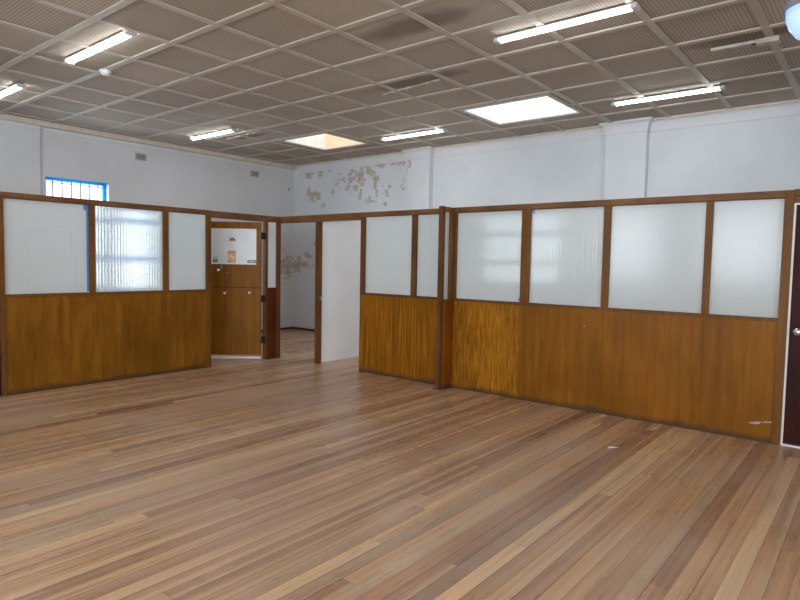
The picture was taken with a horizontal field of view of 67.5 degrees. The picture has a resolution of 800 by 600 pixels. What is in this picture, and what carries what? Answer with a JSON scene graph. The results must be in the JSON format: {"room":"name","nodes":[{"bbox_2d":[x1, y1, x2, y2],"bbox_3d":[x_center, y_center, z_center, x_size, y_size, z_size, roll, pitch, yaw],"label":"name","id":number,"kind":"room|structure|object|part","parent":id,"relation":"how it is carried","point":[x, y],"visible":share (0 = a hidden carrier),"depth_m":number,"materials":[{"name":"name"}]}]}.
{"room":"empty office","nodes":[
{"label":"empty office","id":0,"kind":"room"},
{"bbox_2d":[40,130,293,329],"bbox_3d":[-6.305,-0.910,8.389,0.250,3.538,12.309,4,5,39],"label":"wall","id":1,"kind":"structure","parent":0,"point":[170,179],"depth_m":10.91,"materials":[{"name":"white paint"}]},
{"bbox_2d":[0,123,40,194],"bbox_3d":[-5.693,-0.931,8.903,0.050,3.538,0.640,4,5,39],"label":"pillar","id":2,"kind":"structure","parent":1,"relation":"attached to","point":[20,172],"depth_m":8.85,"materials":[{"name":"white paint"}]},
{"bbox_2d":[45,176,107,200],"bbox_3d":[-5.204,-1.009,9.643,0.190,1.820,1.030,4,5,39],"label":"window","id":3,"kind":"structure","parent":1,"relation":"in","point":[52,179],"depth_m":9.63,"materials":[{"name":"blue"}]},
{"bbox_2d":[135,152,146,160],"bbox_3d":[-4.467,-2.465,10.310,0.015,0.125,0.200,4,5,39],"label":"air vent","id":4,"kind":"object","parent":1,"relation":"in","point":[138,156],"visible":1,"depth_m":10.31,"materials":[{"name":"metal"}]},
{"bbox_2d":[0,113,296,171],"bbox_3d":[-6.117,-2.622,8.154,0.095,0.085,12.309,4,5,39],"label":"trim","id":5,"kind":"structure","parent":1,"relation":"attached to","point":[8,117],"depth_m":10.09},
{"bbox_2d":[251,170,258,177],"bbox_3d":[-2.953,-2.563,12.169,0.015,0.130,0.200,4,5,39],"label":"air vent","id":6,"kind":"object","parent":1,"relation":"in","point":[253,173],"visible":1,"depth_m":12.17,"materials":[{"name":"metal"}]},
{"bbox_2d":[261,327,292,331],"bbox_3d":[-6.234,0.837,8.414,0.018,0.050,12.309,4,5,39],"label":"baseboard","id":7,"kind":"structure","parent":1,"relation":"attached to","point":[283,328],"depth_m":13.00,"materials":[{"name":"brown wood"}]},
{"bbox_2d":[295,99,799,166],"bbox_3d":[3.200,-2.494,8.415,14.291,0.030,0.035,4,5,39],"label":"trim","id":8,"kind":"structure","parent":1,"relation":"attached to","point":[794,100],"depth_m":8.95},
{"bbox_2d":[321,220,360,361],"bbox_3d":[-0.731,-0.177,9.394,0.068,2.155,1.551,4,5,39],"label":"wall","id":9,"kind":"structure","parent":0,"point":[341,240],"depth_m":9.13,"materials":[{"name":"paint"}]},
{"bbox_2d":[0,329,799,599],"bbox_3d":[-0.701,1.295,3.929,14.791,0.100,12.809,4,5,39],"label":"floor","id":10,"kind":"structure","parent":0,"point":[290,476],"depth_m":3.86,"materials":[{"name":"brown wood"}]},
{"bbox_2d":[0,191,280,395],"bbox_3d":[-3.023,-0.125,7.796,0.077,2.166,3.804,4,5,39],"label":"wall","id":11,"kind":"structure","parent":10,"relation":"on","point":[93,291],"depth_m":7.17,"materials":[{"name":"brown wood"}]},
{"bbox_3d":[-4.216,-0.027,6.341,0.069,2.108,0.037,4,5,39],"label":"post","id":12,"kind":"part","parent":11,"relation":"part of","materials":[{"name":"brown wood"}]},
{"bbox_3d":[-3.918,-0.580,6.656,0.006,1.032,0.868,4,5,39],"label":"glass pane","id":13,"kind":"part","parent":11,"relation":"part of","materials":[{"name":"white glass"}]},
{"bbox_3d":[-3.625,-0.598,7.020,0.069,1.032,0.068,4,5,39],"label":"post","id":14,"kind":"part","parent":11,"relation":"part of","materials":[{"name":"brown wood"}]},
{"bbox_3d":[-3.449,0.455,7.322,0.046,1.052,2.416,4,5,39],"label":"wood panel","id":15,"kind":"part","parent":11,"relation":"part of","materials":[{"name":"brown wood"}]},
{"bbox_3d":[-3.408,-1.153,7.236,0.075,0.058,2.527,4,5,39],"label":"rail","id":16,"kind":"part","parent":11,"relation":"part of","materials":[{"name":"brown wood"}]},
{"bbox_3d":[-3.442,-0.082,7.290,0.069,0.024,2.416,4,5,39],"label":"sill rail","id":17,"kind":"part","parent":11,"relation":"part of","materials":[{"name":"brown wood"}]},
{"bbox_3d":[-3.331,-0.615,7.377,0.006,1.032,0.857,4,5,39],"label":"glass pane","id":18,"kind":"part","parent":11,"relation":"part of","materials":[{"name":"white"}]},
{"bbox_3d":[-3.041,-0.632,7.738,0.069,1.032,0.070,4,5,39],"label":"post","id":19,"kind":"part","parent":11,"relation":"part of","materials":[{"name":"brown wood"}]},
{"bbox_3d":[-2.842,-0.643,7.978,0.006,1.032,0.553,4,5,39],"label":"glass pane","id":20,"kind":"part","parent":11,"relation":"part of","materials":[{"name":"white glass"}]},
{"bbox_3d":[-2.656,-0.118,8.256,0.069,2.108,0.074,4,5,39],"label":"post","id":21,"kind":"part","parent":11,"relation":"part of","materials":[{"name":"brown wood"}]},
{"bbox_2d":[211,221,265,357],"bbox_3d":[-2.479,-0.142,8.933,0.920,2.038,0.079,1,4,-5],"label":"door","id":22,"kind":"structure","parent":11,"relation":"in","point":[236,297],"depth_m":8.94,"materials":[{"name":"brown wood"}]},
{"bbox_2d":[213,256,217,261],"bbox_3d":[-2.745,-0.606,8.888,0.070,0.085,0.002,1,4,-5],"label":"sticker","id":23,"kind":"object","parent":22,"relation":"attached to","point":[215,258],"visible":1,"depth_m":8.89,"materials":[{"name":"paper"}]},
{"bbox_2d":[228,251,235,261],"bbox_3d":[-2.505,-0.648,8.905,0.120,0.175,0.003,1,4,-5],"label":"poster","id":24,"kind":"object","parent":22,"relation":"attached to","point":[231,254],"visible":1,"depth_m":8.90,"materials":[{"name":"paper"}]},
{"bbox_3d":[-2.483,-0.798,8.908,0.680,0.530,0.016,1,4,-5],"label":"glass panel","id":25,"kind":"part","parent":22,"relation":"part of","materials":[{"name":"white glass"}]},
{"bbox_3d":[-2.511,-0.169,8.949,0.858,1.988,0.038,1,4,-5],"label":"frame","id":26,"kind":"part","parent":22,"relation":"part of","materials":[{"name":"brown wood"}]},
{"bbox_3d":[-2.212,-1.204,8.715,0.063,0.091,1.277,4,5,39],"label":"rail","id":27,"kind":"part","parent":11,"relation":"part of","materials":[{"name":"brown wood"}]},
{"bbox_3d":[-2.032,-0.137,9.027,0.065,2.072,0.042,4,5,39],"label":"post","id":28,"kind":"part","parent":11,"relation":"part of","materials":[{"name":"brown wood"}]},
{"bbox_3d":[-1.970,0.352,9.135,0.047,1.085,0.167,4,5,39],"label":"wood panel","id":29,"kind":"part","parent":11,"relation":"part of","materials":[{"name":"red wood"}]},
{"bbox_3d":[-1.952,-0.681,9.071,0.006,0.987,0.167,4,5,39],"label":"glass pane","id":30,"kind":"part","parent":11,"relation":"part of","materials":[{"name":"white glass"}]},
{"bbox_3d":[-1.887,-0.144,9.195,0.077,2.072,0.068,4,5,39],"label":"corner post","id":31,"kind":"part","parent":11,"relation":"part of","materials":[{"name":"brown wood"}]},
{"bbox_2d":[432,206,454,390],"bbox_3d":[0.521,-0.018,7.115,0.115,2.168,0.255,4,5,39],"label":"post","id":32,"kind":"object","parent":10,"relation":"on","point":[444,327],"visible":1,"depth_m":7.08,"materials":[{"name":"brown wood"}]},
{"bbox_3d":[0.476,-0.015,7.052,0.048,2.168,0.070,4,5,39],"label":"post","id":33,"kind":"part","parent":32,"relation":"part of","materials":[{"name":"brown wood"}]},
{"bbox_3d":[0.546,-0.519,7.064,0.013,1.024,0.075,4,5,39],"label":"glass pane","id":34,"kind":"part","parent":32,"relation":"part of","materials":[{"name":"white glass"}]},
{"bbox_3d":[0.556,0.539,7.168,0.051,1.052,0.170,4,5,39],"label":"wood panel","id":35,"kind":"part","parent":32,"relation":"part of","materials":[{"name":"brown wood"}]},
{"bbox_3d":[0.584,-1.062,7.066,0.053,0.060,0.165,4,5,39],"label":"rail","id":36,"kind":"part","parent":32,"relation":"part of","materials":[{"name":"brown wood"}]},
{"bbox_3d":[0.598,-0.522,7.128,0.053,1.024,0.090,4,5,39],"label":"post","id":37,"kind":"part","parent":32,"relation":"part of","materials":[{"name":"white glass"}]},
{"bbox_2d":[280,189,799,444],"bbox_3d":[1.072,0.005,6.873,7.604,2.172,0.075,4,5,39],"label":"wall","id":38,"kind":"structure","parent":10,"relation":"on","point":[669,310],"depth_m":6.06,"materials":[{"name":"brown wood"}]},
{"bbox_3d":[-1.189,-0.099,8.716,0.080,2.068,0.065,4,5,39],"label":"post","id":39,"kind":"part","parent":38,"relation":"part of","materials":[{"name":"brown wood"}]},
{"bbox_3d":[-1.183,-1.181,8.657,1.734,0.098,0.069,4,5,39],"label":"rail","id":40,"kind":"part","parent":38,"relation":"part of","materials":[{"name":"brown wood"}]},
{"bbox_3d":[-0.489,-0.597,8.122,0.080,1.056,0.065,4,5,39],"label":"post","id":41,"kind":"part","parent":38,"relation":"part of","materials":[{"name":"brown wood"}]},
{"bbox_3d":[-0.150,-0.585,7.841,0.800,1.032,0.006,4,5,39],"label":"glass pane","id":42,"kind":"part","parent":38,"relation":"part of","materials":[{"name":"white glass"}]},
{"bbox_3d":[0.033,0.493,7.741,1.485,1.052,0.047,4,5,39],"label":"wood panel","id":43,"kind":"part","parent":38,"relation":"part of","materials":[{"name":"brown wood"}]},
{"bbox_3d":[0.077,-0.042,7.686,1.405,0.024,0.067,4,5,39],"label":"sill rail","id":44,"kind":"part","parent":38,"relation":"part of","materials":[{"name":"brown wood"}]},
{"bbox_3d":[0.193,-0.561,7.566,0.080,1.032,0.067,4,5,39],"label":"post","id":45,"kind":"part","parent":38,"relation":"part of","materials":[{"name":"brown wood"}]},
{"bbox_3d":[0.426,-0.545,7.373,0.525,1.032,0.006,4,5,39],"label":"glass pane","id":46,"kind":"part","parent":38,"relation":"part of","materials":[{"name":"white glass"}]},
{"bbox_3d":[0.660,-0.529,7.187,0.075,1.032,0.069,4,5,39],"label":"post","id":47,"kind":"part","parent":38,"relation":"part of","materials":[{"name":"brown wood"}]},
{"bbox_3d":[0.973,0.558,6.978,0.940,1.052,0.048,4,5,39],"label":"wood panel","id":48,"kind":"part","parent":38,"relation":"part of","materials":[{"name":"brown wood"}]},
{"bbox_3d":[1.019,-0.504,6.892,0.855,1.032,0.006,4,5,39],"label":"glass pane","id":49,"kind":"part","parent":38,"relation":"part of","materials":[{"name":"white glass"}]},
{"bbox_3d":[1.393,-0.478,6.593,0.105,1.032,0.067,4,5,39],"label":"post","id":50,"kind":"part","parent":38,"relation":"part of","materials":[{"name":"brown wood"}]},
{"bbox_3d":[1.744,-0.454,6.304,0.805,1.032,0.006,4,5,39],"label":"glass pane","id":51,"kind":"part","parent":38,"relation":"part of","materials":[{"name":"white glass"}]},
{"bbox_3d":[1.377,-1.024,6.577,4.872,0.058,0.073,4,5,39],"label":"rail","id":52,"kind":"part","parent":38,"relation":"part of","materials":[{"name":"brown wood"}]},
{"bbox_3d":[2.086,-0.430,6.032,0.070,1.032,0.067,4,5,39],"label":"post","id":53,"kind":"part","parent":38,"relation":"part of","materials":[{"name":"brown wood"}]},
{"bbox_3d":[1.934,0.087,6.179,3.385,0.024,0.067,4,5,39],"label":"sill rail","id":54,"kind":"part","parent":38,"relation":"part of","materials":[{"name":"brown wood"}]},
{"bbox_3d":[2.286,0.649,5.913,2.445,1.052,0.047,4,5,39],"label":"wood panel","id":55,"kind":"part","parent":38,"relation":"part of","materials":[{"name":"brown wood"}]},
{"bbox_3d":[2.446,-0.405,5.735,0.865,1.032,0.006,4,5,39],"label":"glass pane","id":56,"kind":"part","parent":38,"relation":"part of","materials":[{"name":"white glass"}]},
{"bbox_3d":[2.806,-0.381,5.447,0.057,1.032,0.067,4,5,39],"label":"post","id":57,"kind":"part","parent":38,"relation":"part of","materials":[{"name":"brown wood"}]},
{"bbox_3d":[3.036,-0.364,5.256,0.543,1.032,0.006,4,5,39],"label":"glass pane","id":58,"kind":"part","parent":38,"relation":"part of","materials":[{"name":"white glass"}]},
{"bbox_3d":[3.263,0.160,5.095,0.068,2.166,0.075,4,5,39],"label":"post","id":59,"kind":"part","parent":38,"relation":"part of","materials":[{"name":"brown wood"}]},
{"bbox_2d":[780,203,799,447],"bbox_3d":[3.610,0.239,4.790,0.862,2.058,0.123,4,5,39],"label":"door","id":60,"kind":"structure","parent":38,"relation":"in","point":[790,424],"depth_m":5.05,"materials":[{"name":"brown wood"}]},
{"bbox_3d":[3.327,0.266,4.995,0.073,0.073,0.083,4,5,39],"label":"handle","id":61,"kind":"part","parent":60,"relation":"part of","materials":[{"name":"silver metal"}]},
{"bbox_3d":[3.649,-0.875,4.736,0.872,0.054,0.069,4,5,39],"label":"rail","id":62,"kind":"part","parent":38,"relation":"part of","materials":[{"name":"brown wood"}]},
{"bbox_3d":[-6.066,0.052,4.062,0.075,2.166,5.834,4,5,39],"label":"wall","id":63,"kind":"structure","parent":10,"relation":"on","visible":0},
{"bbox_2d":[0,265,3,396],"bbox_3d":[-4.503,-0.007,5.993,0.063,2.100,0.864,4,5,39],"label":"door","id":64,"kind":"structure","parent":63,"relation":"in","point":[1,351],"depth_m":6.34,"materials":[{"name":"brown wood"}]},
{"bbox_2d":[0,0,799,165],"bbox_3d":[-0.628,-2.661,3.682,14.791,0.788,12.809,4,5,39],"label":"ceiling","id":65,"kind":"structure","parent":0,"point":[314,76],"depth_m":6.22,"materials":[{"name":"beige paint"}]},
{"bbox_2d":[0,83,25,97],"bbox_3d":[-4.950,-2.561,7.446,1.280,0.041,0.092,4,5,39],"label":"fluorescent light","id":66,"kind":"object","parent":65,"relation":"attached to","point":[15,87],"visible":1,"depth_m":7.18,"materials":[{"name":"white plastic"}]},
{"bbox_2d":[63,29,136,64],"bbox_3d":[-2.906,-2.418,5.750,1.340,0.041,0.092,4,5,39],"label":"fluorescent light","id":67,"kind":"object","parent":65,"relation":"attached to","point":[127,33],"visible":1,"depth_m":5.67,"materials":[{"name":"white plastic"}]},
{"bbox_2d":[99,69,111,75],"bbox_3d":[-3.200,-2.465,6.496,0.127,0.052,0.127,4,5,39],"label":"smoke detector","id":68,"kind":"object","parent":65,"relation":"attached to","point":[105,72],"visible":1,"depth_m":6.46,"materials":[{"name":"white plastic"}]},
{"bbox_2d":[189,128,236,140],"bbox_3d":[-3.022,-2.663,9.639,1.200,0.041,0.092,4,5,39],"label":"fluorescent light","id":69,"kind":"object","parent":65,"relation":"attached to","point":[194,138],"visible":1,"depth_m":9.58,"materials":[{"name":"white plastic"}]},
{"bbox_2d":[191,130,231,139],"bbox_3d":[-3.022,-2.656,9.640,1.100,0.024,0.088,4,5,39],"label":"diffuser","id":70,"kind":"object","parent":69,"relation":"attached to","point":[224,131],"depth_m":9.61,"materials":[{"name":"white plastic"}]},
{"bbox_2d":[227,130,263,139],"bbox_3d":[-2.529,-2.686,9.728,1.056,0.014,0.055,4,5,43],"label":"light fixture","id":71,"kind":"object","parent":65,"relation":"attached to","point":[259,130],"visible":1,"depth_m":9.66,"materials":[{"name":"white metal"}]},
{"bbox_2d":[383,79,440,95],"bbox_3d":[0.121,-2.462,6.934,0.906,0.014,0.057,5,5,44],"label":"light fixture","id":72,"kind":"object","parent":65,"relation":"attached to","point":[437,80],"visible":1,"depth_m":6.90,"materials":[{"name":"white metal"}]},
{"bbox_2d":[380,128,447,140],"bbox_3d":[0.200,-2.587,9.381,1.270,0.041,0.092,4,5,39],"label":"fluorescent light","id":73,"kind":"object","parent":65,"relation":"attached to","point":[442,129],"visible":1,"depth_m":9.32,"materials":[{"name":"white plastic"}]},
{"bbox_2d":[494,2,639,44],"bbox_3d":[1.348,-2.291,4.988,1.250,0.041,0.092,4,5,39],"label":"fluorescent light","id":74,"kind":"object","parent":65,"relation":"attached to","point":[635,6],"visible":1,"depth_m":4.91,"materials":[{"name":"white plastic"}]},
{"bbox_2d":[611,85,725,106],"bbox_3d":[3.116,-2.385,7.016,1.250,0.041,0.092,4,5,39],"label":"fluorescent light","id":75,"kind":"object","parent":65,"relation":"attached to","point":[721,87],"visible":1,"depth_m":6.95,"materials":[{"name":"white plastic"}]},
{"bbox_2d":[710,35,780,52],"bbox_3d":[3.084,-2.279,5.356,0.540,0.047,0.090,4,5,39],"label":"light base","id":76,"kind":"object","parent":65,"relation":"attached to","point":[770,40],"visible":1,"depth_m":5.29,"materials":[{"name":"white metal"}]},
{"bbox_2d":[784,0,799,39],"bbox_3d":[2.763,-1.980,3.998,0.326,0.492,0.326,4,5,39],"label":"hanging lamp","id":77,"kind":"object","parent":65,"relation":"hanging from","point":[792,9],"visible":1,"depth_m":3.99,"materials":[{"name":"white glass"}]},
{"bbox_3d":[2.763,-2.014,3.996,0.326,0.125,0.326,4,5,39],"label":"lamp shade","id":78,"kind":"part","parent":77,"relation":"part of","materials":[{"name":"white glass"}]},
{"bbox_2d":[293,115,799,328],"bbox_3d":[3.296,-0.751,8.681,14.791,3.538,0.250,4,5,39],"label":"wall","id":79,"kind":"structure","parent":0,"point":[759,155],"depth_m":9.26,"materials":[{"name":"white paint"}]},
{"bbox_2d":[293,327,314,331],"bbox_3d":[-1.117,0.697,12.171,3.171,0.050,0.018,4,5,39],"label":"baseboard","id":80,"kind":"structure","parent":79,"relation":"attached to","point":[298,328],"depth_m":12.92,"materials":[{"name":"brown wood"}]},
{"bbox_2d":[407,157,433,209],"bbox_3d":[0.341,-0.941,10.840,0.490,3.538,0.120,4,5,39],"label":"pillar","id":81,"kind":"structure","parent":79,"relation":"attached to","point":[420,170],"depth_m":10.69,"materials":[{"name":"white paint"}]},
{"bbox_2d":[294,102,799,173],"bbox_3d":[3.186,-2.425,8.404,14.291,0.167,0.195,4,5,39],"label":"trim","id":82,"kind":"structure","parent":79,"relation":"attached to","point":[649,124],"depth_m":8.85,"materials":[{"name":"white paint"}]},
{"bbox_2d":[603,131,649,199],"bbox_3d":[3.179,-0.744,8.537,0.570,3.538,0.120,4,5,39],"label":"pillar","id":83,"kind":"structure","parent":79,"relation":"attached to","point":[626,154],"depth_m":8.40,"materials":[{"name":"white paint"}]}
]}

